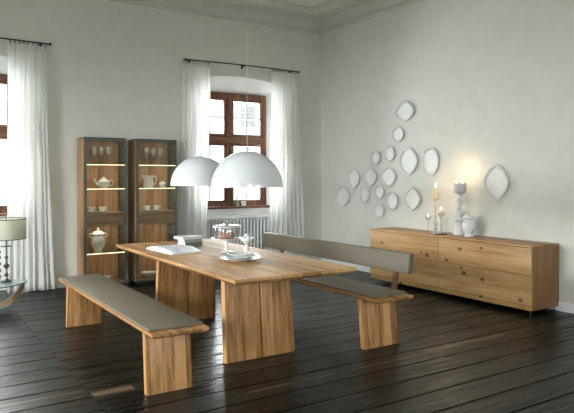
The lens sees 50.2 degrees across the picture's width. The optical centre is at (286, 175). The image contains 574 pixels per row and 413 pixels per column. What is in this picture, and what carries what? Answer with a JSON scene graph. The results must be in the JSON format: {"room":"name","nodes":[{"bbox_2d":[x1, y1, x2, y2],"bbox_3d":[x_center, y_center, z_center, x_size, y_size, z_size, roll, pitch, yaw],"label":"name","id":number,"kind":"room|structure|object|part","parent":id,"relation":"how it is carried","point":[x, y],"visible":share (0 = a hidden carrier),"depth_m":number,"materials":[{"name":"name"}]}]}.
{"room":"dining room","nodes":[
{"label":"dining room","id":0,"kind":"room"},
{"bbox_2d":[0,0,320,279],"bbox_3d":[-3.030,-0.565,8.257,8.913,4.060,0.450,0,0,-33],"label":"wall","id":1,"kind":"structure","parent":0,"point":[115,69],"depth_m":8.53,"materials":[{"name":"paint"}]},
{"bbox_2d":[0,216,5,289],"bbox_3d":[-4.116,0.990,7.641,1.420,0.950,0.100,0,0,-33],"label":"trim","id":2,"kind":"structure","parent":1,"relation":"attached to","point":[2,249],"depth_m":7.88,"materials":[{"name":"paint"}]},
{"bbox_2d":[0,74,7,215],"bbox_3d":[-4.127,-0.403,7.622,1.460,1.835,0.220,0,0,-33],"label":"window","id":3,"kind":"structure","parent":1,"relation":"in","point":[3,77],"depth_m":7.97,"materials":[{"name":"brown wood"}]},
{"bbox_3d":[-3.875,-0.927,7.869,0.583,0.615,0.060,0,0,-33],"label":"sash","id":4,"kind":"part","parent":3,"relation":"part of","materials":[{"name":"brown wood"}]},
{"bbox_3d":[-3.875,-0.045,7.869,0.583,0.950,0.060,0,0,-33],"label":"sash","id":5,"kind":"part","parent":3,"relation":"part of","materials":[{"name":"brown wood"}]},
{"bbox_2d":[0,55,7,74],"bbox_3d":[-4.056,-0.035,7.531,1.660,3.000,0.350,0,0,-33],"label":"trim","id":6,"kind":"structure","parent":1,"relation":"attached to","point":[3,59],"depth_m":7.81,"materials":[{"name":"paint"}]},
{"bbox_2d":[0,37,51,45],"bbox_3d":[-3.878,-1.690,7.358,1.988,0.060,0.134,0,0,-33],"label":"curtain rod","id":7,"kind":"object","parent":1,"relation":"attached to","point":[39,43],"visible":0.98,"depth_m":7.71,"materials":[{"name":"metal"}]},
{"bbox_2d":[6,39,56,293],"bbox_3d":[-3.218,-0.122,7.731,0.602,3.151,0.086,0,0,-33],"label":"curtain","id":8,"kind":"object","parent":7,"relation":"hanging from","point":[31,259],"visible":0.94,"depth_m":7.72,"materials":[{"name":"fabric"}]},
{"bbox_2d":[56,257,320,287],"bbox_3d":[-2.910,1.415,8.056,8.295,0.100,0.018,0,0,-33],"label":"baseboard","id":9,"kind":"structure","parent":1,"relation":"attached to","point":[59,284],"depth_m":8.04,"materials":[{"name":"white paint"}]},
{"bbox_2d":[109,0,320,33],"bbox_3d":[-2.825,-2.496,7.943,8.313,0.198,0.300,0,0,-33],"label":"trim","id":10,"kind":"structure","parent":1,"relation":"attached to","point":[226,9],"depth_m":9.34,"materials":[{"name":"paint"}]},
{"bbox_2d":[207,91,269,209],"bbox_3d":[-0.915,-0.403,9.708,1.460,1.835,0.220,0,0,-33],"label":"window","id":11,"kind":"structure","parent":1,"relation":"in","point":[227,139],"depth_m":9.78,"materials":[{"name":"brown wood"}]},
{"bbox_3d":[-1.223,-0.045,9.591,0.593,0.950,0.060,0,0,-33],"label":"sash","id":12,"kind":"part","parent":11,"relation":"part of","materials":[{"name":"brown wood"}]},
{"bbox_3d":[-1.223,-0.927,9.591,0.593,0.615,0.060,0,0,-33],"label":"sash","id":13,"kind":"part","parent":11,"relation":"part of","materials":[{"name":"brown wood"}]},
{"bbox_3d":[-0.893,0.497,9.674,1.460,0.035,0.140,0,0,-33],"label":"sill","id":14,"kind":"part","parent":11,"relation":"part of","materials":[{"name":"brown wood"}]},
{"bbox_3d":[-0.663,-0.927,9.955,0.583,0.615,0.060,0,0,-33],"label":"sash","id":15,"kind":"part","parent":11,"relation":"part of","materials":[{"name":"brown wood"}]},
{"bbox_3d":[-0.663,-0.045,9.955,0.583,0.950,0.060,0,0,-33],"label":"sash","id":16,"kind":"part","parent":11,"relation":"part of","materials":[{"name":"brown wood"}]},
{"bbox_2d":[207,207,269,249],"bbox_3d":[-0.904,0.990,9.727,1.420,0.950,0.100,0,0,-33],"label":"trim","id":17,"kind":"structure","parent":1,"relation":"attached to","point":[240,211],"depth_m":9.76,"materials":[{"name":"paint"}]},
{"bbox_2d":[210,76,271,204],"bbox_3d":[-0.844,-0.035,9.617,1.660,3.000,0.350,0,0,-33],"label":"trim","id":18,"kind":"structure","parent":1,"relation":"attached to","point":[226,84],"depth_m":9.79,"materials":[{"name":"paint"}]},
{"bbox_2d":[185,58,299,72],"bbox_3d":[-0.666,-1.690,9.444,2.008,0.060,0.134,0,0,-33],"label":"curtain rod","id":19,"kind":"object","parent":1,"relation":"attached to","point":[242,65],"visible":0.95,"depth_m":9.38,"materials":[{"name":"metal"}]},
{"bbox_2d":[179,58,209,238],"bbox_3d":[-1.351,-0.122,8.944,0.506,3.151,0.083,0,0,-33],"label":"curtain","id":20,"kind":"object","parent":19,"relation":"hanging from","point":[195,109],"visible":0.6,"depth_m":8.95,"materials":[{"name":"fabric"}]},
{"bbox_2d":[269,68,306,257],"bbox_3d":[0.021,-0.122,9.832,0.761,3.151,0.086,0,0,-33],"label":"curtain","id":21,"kind":"object","parent":19,"relation":"hanging from","point":[286,216],"visible":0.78,"depth_m":9.81,"materials":[{"name":"fabric"}]},
{"bbox_2d":[0,270,573,412],"bbox_3d":[-0.075,1.525,3.707,8.913,0.120,11.300,0,0,-33],"label":"floor","id":22,"kind":"structure","parent":0,"point":[453,353],"depth_m":4.81,"materials":[{"name":"black wood"}]},
{"bbox_2d":[0,279,26,309],"bbox_3d":[-3.249,1.303,6.511,0.918,0.297,0.671,0,0,-33],"label":"side table","id":23,"kind":"object","parent":22,"relation":"on","point":[7,303],"visible":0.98,"depth_m":6.64,"materials":[{"name":"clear glass"}]},
{"bbox_2d":[0,303,12,309],"bbox_3d":[-3.261,1.404,6.503,0.660,0.012,0.515,0,0,-33],"label":"shelf","id":24,"kind":"object","parent":23,"relation":"attached to","point":[2,305],"depth_m":6.58,"materials":[{"name":"green glass"}]},
{"bbox_3d":[-3.077,1.310,6.622,0.451,0.284,0.090,0,0,-33],"label":"arc leg","id":25,"kind":"part","parent":23,"relation":"part of","materials":[{"name":"brown wood"}]},
{"bbox_2d":[0,213,26,282],"bbox_3d":[-3.077,0.781,6.647,0.463,0.746,0.463,0,0,-33],"label":"table lamp","id":26,"kind":"object","parent":23,"relation":"on","point":[11,228],"visible":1,"depth_m":6.55,"materials":[{"name":"beige fabric"}]},
{"bbox_3d":[-3.051,0.919,6.663,0.120,0.470,0.120,0,0,-33],"label":"stem","id":27,"kind":"part","parent":26,"relation":"part of","materials":[{"name":"grey metal"}]},
{"bbox_3d":[-3.077,0.575,6.647,0.460,0.220,0.460,0,0,-33],"label":"lamp shade","id":28,"kind":"part","parent":26,"relation":"part of","materials":[{"name":"fabric"}]},
{"bbox_3d":[-3.077,0.575,6.647,0.463,0.220,0.463,0,0,-33],"label":"shade trim","id":29,"kind":"part","parent":26,"relation":"part of","materials":[{"name":"beige fabric"}]},
{"bbox_3d":[-3.243,1.161,6.515,0.903,0.012,0.671,0,0,-33],"label":"glass","id":30,"kind":"part","parent":23,"relation":"part of","materials":[{"name":"clear glass"}]},
{"bbox_2d":[77,137,125,284],"bbox_3d":[-2.460,0.482,8.137,0.553,1.965,0.328,0,0,-33],"label":"display cabinet","id":31,"kind":"object","parent":22,"relation":"on","point":[112,261],"visible":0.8,"depth_m":8.22,"materials":[{"name":"brown wood"}]},
{"bbox_3d":[-2.687,0.469,7.997,0.020,1.913,0.316,0,0,-33],"label":"panel","id":32,"kind":"part","parent":31,"relation":"part of","materials":[{"name":"brown wood"}]},
{"bbox_2d":[89,228,106,252],"bbox_3d":[-2.491,0.845,8.076,0.189,0.326,0.185,0,0,11],"label":"tureen","id":33,"kind":"object","parent":31,"relation":"on","point":[97,241],"visible":1,"depth_m":8.02,"materials":[{"name":"ceramic"}]},
{"bbox_3d":[-2.491,0.725,8.076,0.161,0.086,0.161,0,0,-33],"label":"lid","id":34,"kind":"part","parent":33,"relation":"part of","materials":[{"name":"ceramic"}]},
{"bbox_3d":[-2.460,-0.494,8.137,0.553,0.012,0.328,0,0,-33],"label":"panel","id":35,"kind":"part","parent":31,"relation":"part of","materials":[{"name":"metal"}]},
{"bbox_2d":[87,188,117,189],"bbox_3d":[-2.457,0.172,8.145,0.523,0.010,0.278,0,0,-33],"label":"shelf","id":36,"kind":"object","parent":31,"relation":"attached to","point":[87,188],"depth_m":8.12,"materials":[{"name":"beige glass"}]},
{"bbox_3d":[-2.542,0.469,8.269,0.521,1.913,0.018,0,0,-33],"label":"panel","id":37,"kind":"part","parent":31,"relation":"part of","materials":[{"name":"brown wood"}]},
{"bbox_2d":[93,176,112,187],"bbox_3d":[-2.433,0.085,8.117,0.230,0.161,0.164,0,0,1],"label":"teapot","id":38,"kind":"object","parent":31,"relation":"on","point":[103,182],"visible":1,"depth_m":8.06,"materials":[{"name":"ceramic"}]},
{"bbox_2d":[87,250,123,253],"bbox_3d":[-2.457,1.015,8.145,0.523,0.010,0.278,0,0,-33],"label":"shelf","id":39,"kind":"object","parent":31,"relation":"attached to","point":[88,251],"depth_m":8.19,"materials":[{"name":"beige glass"}]},
{"bbox_3d":[-2.373,0.565,8.020,0.473,0.140,0.005,0,0,-33],"label":"drawer","id":40,"kind":"part","parent":31,"relation":"part of","materials":[{"name":"brown wood"}]},
{"bbox_2d":[89,165,123,165],"bbox_3d":[-2.457,-0.144,8.145,0.523,0.010,0.278,0,0,-33],"label":"shelf","id":41,"kind":"object","parent":31,"relation":"attached to","point":[89,165],"depth_m":8.19,"materials":[{"name":"beige glass"}]},
{"bbox_3d":[-2.453,1.414,8.138,0.527,0.022,0.298,0,0,-33],"label":"board","id":42,"kind":"part","parent":31,"relation":"part of","materials":[{"name":"brown wood"}]},
{"bbox_3d":[-2.234,0.469,8.291,0.006,1.913,0.316,0,0,-33],"label":"glass","id":43,"kind":"part","parent":31,"relation":"part of","materials":[{"name":"clear glass"}]},
{"bbox_3d":[-2.565,0.470,8.016,0.150,0.018,0.150,0,0,-33],"label":"saucer","id":44,"kind":"object","parent":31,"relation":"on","visible":0},
{"bbox_2d":[87,207,96,210],"bbox_3d":[-2.560,0.440,8.016,0.106,0.062,0.096,0,0,6],"label":"tea cup","id":45,"kind":"object","parent":44,"relation":"on","point":[88,208],"visible":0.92,"depth_m":7.98,"materials":[{"name":"ceramic"}]},
{"bbox_2d":[58,274,208,395],"bbox_3d":[-1.396,1.232,5.105,0.400,0.466,2.588,0,0,-33],"label":"bench","id":46,"kind":"object","parent":22,"relation":"on","point":[166,331],"visible":1,"depth_m":4.29,"materials":[{"name":"brown wood"}]},
{"bbox_3d":[-1.987,1.259,6.003,0.332,0.412,0.089,0,0,-33],"label":"leg","id":47,"kind":"part","parent":46,"relation":"part of","materials":[{"name":"brown wood"}]},
{"bbox_3d":[-0.816,1.259,4.200,0.332,0.412,0.089,0,0,-33],"label":"leg","id":48,"kind":"part","parent":46,"relation":"part of","materials":[{"name":"brown wood"}]},
{"bbox_2d":[128,139,176,283],"bbox_3d":[-1.870,0.482,8.520,0.579,1.965,0.328,0,0,-33],"label":"display cabinet","id":49,"kind":"object","parent":22,"relation":"on","point":[151,225],"visible":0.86,"depth_m":8.58,"materials":[{"name":"brown wood"}]},
{"bbox_3d":[-2.108,0.469,8.373,0.020,1.913,0.316,0,0,-33],"label":"panel","id":50,"kind":"part","parent":49,"relation":"part of","materials":[{"name":"brown wood"}]},
{"bbox_3d":[-1.863,1.414,8.521,0.553,0.022,0.298,0,0,-33],"label":"board","id":51,"kind":"part","parent":49,"relation":"part of","materials":[{"name":"brown wood"}]},
{"bbox_2d":[141,273,155,277],"bbox_3d":[-1.906,1.375,8.480,0.240,0.053,0.240,0,0,-33],"label":"bowl","id":52,"kind":"object","parent":49,"relation":"on","point":[153,275],"visible":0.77,"depth_m":8.40,"materials":[{"name":"ceramic"}]},
{"bbox_2d":[141,271,155,274],"bbox_3d":[-1.906,1.353,8.480,0.232,0.053,0.232,0,0,-33],"label":"serving plate","id":53,"kind":"object","parent":52,"relation":"on","point":[142,272],"visible":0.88,"depth_m":8.49,"materials":[{"name":"ceramic"}]},
{"bbox_2d":[141,175,156,187],"bbox_3d":[-1.905,0.076,8.452,0.202,0.178,0.139,0,0,-1],"label":"jug","id":54,"kind":"object","parent":49,"relation":"on","point":[148,182],"visible":1,"depth_m":8.40,"materials":[{"name":"ceramic"}]},
{"bbox_3d":[-1.870,-0.494,8.520,0.579,0.012,0.328,0,0,-33],"label":"panel","id":55,"kind":"part","parent":49,"relation":"part of","materials":[{"name":"metal"}]},
{"bbox_3d":[-1.951,0.469,8.652,0.547,1.913,0.018,0,0,-33],"label":"panel","id":56,"kind":"part","parent":49,"relation":"part of","materials":[{"name":"brown wood"}]},
{"bbox_3d":[-1.782,0.565,8.404,0.499,0.140,0.005,0,0,-33],"label":"drawer","id":57,"kind":"part","parent":49,"relation":"part of","materials":[{"name":"brown wood"}]},
{"bbox_2d":[159,180,165,187],"bbox_3d":[-1.739,0.114,8.553,0.108,0.103,0.108,0,0,-33],"label":"sugar bowl","id":58,"kind":"object","parent":49,"relation":"on","point":[162,184],"visible":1,"depth_m":8.52,"materials":[{"name":"ceramic"}]},
{"bbox_3d":[-1.633,0.469,8.681,0.006,1.913,0.316,0,0,-33],"label":"glass","id":59,"kind":"part","parent":49,"relation":"part of","materials":[{"name":"clear glass"}]},
{"bbox_3d":[-1.774,0.475,8.394,0.527,1.870,0.004,0,0,-33],"label":"door glass","id":60,"kind":"part","parent":49,"relation":"part of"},
{"bbox_2d":[116,239,356,363],"bbox_3d":[-0.621,1.090,5.591,1.074,0.750,2.626,0,0,-33],"label":"dining table","id":61,"kind":"object","parent":22,"relation":"on","point":[257,318],"visible":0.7,"depth_m":5.01,"materials":[{"name":"brown wood"}]},
{"bbox_2d":[147,244,201,254],"bbox_3d":[-1.084,0.693,5.854,0.310,0.044,0.570,0,0,-36],"label":"open book","id":62,"kind":"object","parent":61,"relation":"on","point":[180,248],"visible":1,"depth_m":5.71,"materials":[{"name":"white paper"}]},
{"bbox_2d":[178,242,201,245],"bbox_3d":[-1.000,0.697,6.314,0.200,0.036,0.160,0,0,-40],"label":"book","id":63,"kind":"object","parent":61,"relation":"on","point":[191,243],"visible":0.7,"depth_m":6.26,"materials":[{"name":"grey paper"}]},
{"bbox_2d":[178,239,201,242],"bbox_3d":[-1.000,0.663,6.314,0.195,0.030,0.155,0,0,-36],"label":"book","id":64,"kind":"object","parent":63,"relation":"on","point":[191,240],"visible":0.84,"depth_m":6.25,"materials":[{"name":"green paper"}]},
{"bbox_2d":[173,235,201,239],"bbox_3d":[-1.024,0.634,6.322,0.225,0.026,0.190,0,0,-41],"label":"book","id":65,"kind":"object","parent":64,"relation":"on","point":[183,237],"visible":1,"depth_m":6.29,"materials":[{"name":"paper"}]},
{"bbox_2d":[211,221,240,252],"bbox_3d":[-0.569,0.569,5.749,0.296,0.291,0.296,0,0,-33],"label":"cake stand","id":66,"kind":"object","parent":61,"relation":"on","point":[225,225],"visible":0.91,"depth_m":5.74,"materials":[{"name":"ceramic"}]},
{"bbox_3d":[-0.569,0.649,5.749,0.296,0.131,0.296,0,0,-33],"label":"pedestal plate","id":67,"kind":"part","parent":66,"relation":"part of","materials":[{"name":"ceramic"}]},
{"bbox_2d":[218,231,234,238],"bbox_3d":[-0.569,0.554,5.749,0.157,0.069,0.153,0,0,-33],"label":"cake","id":68,"kind":"object","parent":66,"relation":"on","point":[226,234],"visible":1,"depth_m":5.69,"materials":[{"name":"brown food"}]},
{"bbox_2d":[219,256,259,261],"bbox_3d":[-0.400,0.700,5.178,0.344,0.029,0.344,0,0,-33],"label":"dinner plate","id":69,"kind":"object","parent":61,"relation":"on","point":[220,257],"visible":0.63,"depth_m":5.09,"materials":[{"name":"ceramic"}]},
{"bbox_2d":[220,253,258,259],"bbox_3d":[-0.400,0.685,5.178,0.328,0.031,0.328,0,0,-33],"label":"dinner plate","id":70,"kind":"object","parent":69,"relation":"on","point":[226,255],"visible":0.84,"depth_m":5.16,"materials":[{"name":"ceramic"}]},
{"bbox_2d":[227,252,251,257],"bbox_3d":[-0.400,0.670,5.178,0.210,0.036,0.210,0,0,-33],"label":"soup bowl","id":71,"kind":"object","parent":70,"relation":"on","point":[234,254],"visible":1,"depth_m":5.19,"materials":[{"name":"ceramic"}]},
{"bbox_2d":[240,237,252,251],"bbox_3d":[-0.363,0.637,5.535,0.116,0.155,0.116,0,0,-33],"label":"footed bowl","id":72,"kind":"object","parent":61,"relation":"on","point":[246,241],"visible":0.69,"depth_m":5.51,"materials":[{"name":"ceramic"}]},
{"bbox_2d":[207,214,268,249],"bbox_3d":[-0.775,1.042,9.593,1.250,0.845,0.145,0,0,-33],"label":"radiator","id":73,"kind":"object","parent":22,"relation":"on","point":[255,225],"visible":0.38,"depth_m":9.64,"materials":[{"name":"white metal"}]},
{"bbox_2d":[207,214,268,219],"bbox_3d":[-0.796,0.641,9.579,1.200,0.042,0.145,0,0,-33],"label":"shelf","id":74,"kind":"object","parent":73,"relation":"attached to","point":[257,216],"depth_m":9.59,"materials":[{"name":"white paint"}]},
{"bbox_2d":[263,232,413,349],"bbox_3d":[0.239,1.067,6.219,0.476,0.795,2.588,0,0,-33],"label":"bench","id":75,"kind":"object","parent":22,"relation":"on","point":[378,324],"visible":0.78,"depth_m":5.45,"materials":[{"name":"brown wood"}]},
{"bbox_3d":[0.404,0.756,6.290,0.075,0.173,2.440,0,0,-33],"label":"backrest","id":76,"kind":"part","parent":75,"relation":"part of","materials":[{"name":"beige leather"}]},
{"bbox_2d":[370,227,558,314],"bbox_3d":[2.060,1.099,7.598,0.490,0.731,2.550,0,0,-33],"label":"sideboard","id":77,"kind":"object","parent":22,"relation":"on","point":[515,273],"visible":0.89,"depth_m":6.99,"materials":[{"name":"brown wood"}]},
{"bbox_2d":[431,199,438,232],"bbox_3d":[1.918,0.513,7.905,0.110,0.440,0.110,0,0,-33],"label":"candlestick","id":78,"kind":"object","parent":77,"relation":"on","point":[435,222],"visible":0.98,"depth_m":7.89,"materials":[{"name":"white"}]},
{"bbox_2d":[433,183,437,198],"bbox_3d":[1.918,0.193,7.905,0.068,0.201,0.068,0,0,-33],"label":"candle","id":79,"kind":"object","parent":78,"relation":"on","point":[435,195],"visible":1,"depth_m":7.88,"materials":[{"name":"beige wax"}]},
{"bbox_2d":[437,213,444,233],"bbox_3d":[1.952,0.603,7.754,0.100,0.262,0.100,0,0,-33],"label":"candlestick","id":80,"kind":"object","parent":77,"relation":"on","point":[440,215],"visible":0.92,"depth_m":7.74,"materials":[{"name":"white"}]},
{"bbox_2d":[453,193,464,234],"bbox_3d":[2.151,0.472,7.639,0.154,0.522,0.154,0,0,-33],"label":"candlestick","id":81,"kind":"object","parent":77,"relation":"on","point":[459,212],"visible":0.9,"depth_m":7.60,"materials":[{"name":"white ceramic"}]},
{"bbox_2d":[453,180,465,192],"bbox_3d":[2.151,0.127,7.639,0.166,0.166,0.166,0,0,-33],"label":"candle","id":82,"kind":"object","parent":81,"relation":"on","point":[457,187],"visible":1,"depth_m":7.57,"materials":[{"name":"grey wax"}]},
{"bbox_2d":[462,212,475,236],"bbox_3d":[2.208,0.586,7.432,0.172,0.296,0.168,0,0,11],"label":"urn","id":83,"kind":"object","parent":77,"relation":"on","point":[468,225],"visible":1,"depth_m":7.38,"materials":[{"name":"white ceramic"}]},
{"bbox_3d":[2.208,0.477,7.432,0.146,0.078,0.146,0,0,-33],"label":"lid","id":84,"kind":"part","parent":83,"relation":"part of","materials":[{"name":"white ceramic"}]},
{"bbox_3d":[2.756,1.085,6.545,0.470,0.659,0.025,0,0,-33],"label":"panel","id":85,"kind":"part","parent":77,"relation":"part of","materials":[{"name":"brown wood"}]},
{"bbox_2d":[231,0,357,14],"bbox_3d":[-0.075,-2.655,3.707,8.913,0.120,11.300,0,0,-33],"label":"ceiling","id":86,"kind":"structure","parent":0,"point":[332,5],"depth_m":9.28,"materials":[{"name":"paint"}]},
{"bbox_2d":[170,152,219,185],"bbox_3d":[-0.840,-1.251,5.929,0.570,2.688,0.570,0,0,19],"label":"pendant lamp","id":87,"kind":"object","parent":86,"relation":"hanging from","point":[199,170],"visible":0.86,"depth_m":5.71,"materials":[{"name":"white metal"}]},
{"bbox_2d":[211,147,282,187],"bbox_3d":[-0.336,-1.251,5.153,0.602,2.688,0.602,0,0,-33],"label":"pendant lamp","id":88,"kind":"object","parent":86,"relation":"hanging from","point":[244,169],"visible":1,"depth_m":4.93,"materials":[{"name":"white metal"}]},
{"bbox_2d":[267,0,313,8],"bbox_3d":[-2.819,-2.589,7.363,7.693,0.012,0.040,0,0,-33],"label":"trim","id":89,"kind":"structure","parent":86,"relation":"attached to","point":[267,0],"depth_m":9.21,"materials":[{"name":"paint"}]},
{"bbox_2d":[312,0,333,8],"bbox_3d":[3.084,-2.589,5.300,0.040,0.012,9.930,0,0,-33],"label":"trim","id":90,"kind":"structure","parent":86,"relation":"attached to","point":[329,0],"depth_m":9.23,"materials":[{"name":"paint"}]},
{"bbox_2d":[321,0,573,303],"bbox_3d":[3.537,-0.565,6.053,0.300,4.060,11.300,0,0,-33],"label":"wall","id":91,"kind":"structure","parent":0,"point":[487,83],"depth_m":7.80,"materials":[{"name":"paint"}]},
{"bbox_2d":[336,186,349,205],"bbox_3d":[0.902,0.323,9.806,0.028,0.330,0.347,0,0,-33],"label":"wall plate","id":92,"kind":"object","parent":91,"relation":"attached to","point":[342,195],"visible":1,"depth_m":9.81,"materials":[{"name":"ceramic"}]},
{"bbox_2d":[347,168,359,188],"bbox_3d":[1.048,0.038,9.582,0.028,0.337,0.306,0,0,-33],"label":"wall plate","id":93,"kind":"object","parent":91,"relation":"attached to","point":[353,177],"visible":1,"depth_m":9.60,"materials":[{"name":"ceramic"}]},
{"bbox_2d":[359,186,369,202],"bbox_3d":[1.188,0.289,9.365,0.028,0.259,0.249,0,0,-33],"label":"wall plate","id":94,"kind":"object","parent":91,"relation":"attached to","point":[364,194],"visible":1,"depth_m":9.38,"materials":[{"name":"ceramic"}]},
{"bbox_2d":[317,0,421,33],"bbox_3d":[3.326,-2.496,5.827,0.300,0.198,10.550,0,0,-33],"label":"trim","id":95,"kind":"structure","parent":91,"relation":"attached to","point":[359,10],"depth_m":9.34,"materials":[{"name":"paint"}]},
{"bbox_2d":[363,167,376,186],"bbox_3d":[1.260,0.013,9.255,0.028,0.302,0.316,0,0,-33],"label":"wall plate","id":96,"kind":"object","parent":91,"relation":"attached to","point":[369,176],"visible":1,"depth_m":9.26,"materials":[{"name":"ceramic"}]},
{"bbox_2d":[371,151,380,164],"bbox_3d":[1.331,-0.271,9.146,0.028,0.214,0.214,0,0,-33],"label":"wall plate","id":97,"kind":"object","parent":91,"relation":"attached to","point":[375,157],"visible":1,"depth_m":9.16,"materials":[{"name":"ceramic"}]},
{"bbox_2d":[374,203,383,217],"bbox_3d":[1.370,0.509,9.085,0.028,0.222,0.226,0,0,-33],"label":"wall plate","id":98,"kind":"object","parent":91,"relation":"attached to","point":[378,208],"visible":1,"depth_m":9.09,"materials":[{"name":"ceramic"}]},
{"bbox_2d":[374,184,383,198],"bbox_3d":[1.375,0.235,9.079,0.028,0.218,0.220,0,0,-33],"label":"wall plate","id":99,"kind":"object","parent":91,"relation":"attached to","point":[379,190],"visible":1,"depth_m":9.09,"materials":[{"name":"ceramic"}]},
{"bbox_2d":[380,167,395,186],"bbox_3d":[1.477,0.012,8.921,0.028,0.298,0.337,0,0,-33],"label":"wall plate","id":100,"kind":"object","parent":91,"relation":"attached to","point":[388,176],"visible":1,"depth_m":8.93,"materials":[{"name":"ceramic"}]},
{"bbox_2d":[384,146,394,161],"bbox_3d":[1.490,-0.323,8.901,0.028,0.237,0.228,0,0,-33],"label":"wall plate","id":101,"kind":"object","parent":91,"relation":"attached to","point":[389,153],"visible":1,"depth_m":8.91,"materials":[{"name":"ceramic"}]},
{"bbox_2d":[386,192,397,209],"bbox_3d":[1.520,0.362,8.854,0.028,0.265,0.257,0,0,-33],"label":"wall plate","id":102,"kind":"object","parent":91,"relation":"attached to","point":[391,199],"visible":1,"depth_m":8.86,"materials":[{"name":"ceramic"}]},
{"bbox_2d":[391,126,403,142],"bbox_3d":[1.586,-0.594,8.752,0.028,0.235,0.253,0,0,-33],"label":"wall plate","id":103,"kind":"object","parent":91,"relation":"attached to","point":[397,134],"visible":1,"depth_m":8.76,"materials":[{"name":"ceramic"}]},
{"bbox_2d":[395,101,413,121],"bbox_3d":[1.661,-0.907,8.637,0.028,0.304,0.388,0,0,-33],"label":"wall plate","id":104,"kind":"object","parent":91,"relation":"attached to","point":[404,111],"visible":1,"depth_m":8.65,"materials":[{"name":"ceramic"}]},
{"bbox_2d":[399,147,417,175],"bbox_3d":[1.700,-0.207,8.578,0.028,0.408,0.373,0,0,-33],"label":"wall plate","id":105,"kind":"object","parent":91,"relation":"attached to","point":[408,160],"visible":1,"depth_m":8.58,"materials":[{"name":"ceramic"}]},
{"bbox_2d":[404,187,419,210],"bbox_3d":[1.743,0.317,8.511,0.028,0.341,0.324,0,0,-33],"label":"wall plate","id":106,"kind":"object","parent":91,"relation":"attached to","point":[411,197],"visible":1,"depth_m":8.52,"materials":[{"name":"ceramic"}]},
{"bbox_2d":[421,147,438,175],"bbox_3d":[1.925,-0.192,8.231,0.028,0.400,0.326,0,0,-33],"label":"wall plate","id":107,"kind":"object","parent":91,"relation":"attached to","point":[429,159],"visible":1,"depth_m":8.23,"materials":[{"name":"ceramic"}]},
{"bbox_2d":[321,258,573,313],"bbox_3d":[3.444,1.415,5.904,0.018,0.100,10.550,0,0,-33],"label":"baseboard","id":108,"kind":"structure","parent":91,"relation":"attached to","point":[562,306],"depth_m":9.27,"materials":[{"name":"white paint"}]},
{"bbox_2d":[482,164,508,200],"bbox_3d":[2.504,0.079,7.339,0.028,0.443,0.384,0,0,-33],"label":"wall plate","id":109,"kind":"object","parent":91,"relation":"attached to","point":[495,182],"visible":1,"depth_m":7.34,"materials":[{"name":"ceramic"}]},
{"label":"outside","id":110,"kind":"structure","parent":0,"visible":0},
{"bbox_3d":[-12.556,5.565,33.102,75.000,0.200,50.800,0,0,-33],"label":"ground","id":111,"kind":"structure","parent":110,"visible":0},
{"bbox_2d":[0,85,257,204],"bbox_3d":[-9.517,-3.535,36.685,53.000,18.000,9.100,0,0,-33],"label":"apartment building","id":112,"kind":"structure","parent":111,"relation":"on","point":[215,106],"depth_m":35.61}
]}

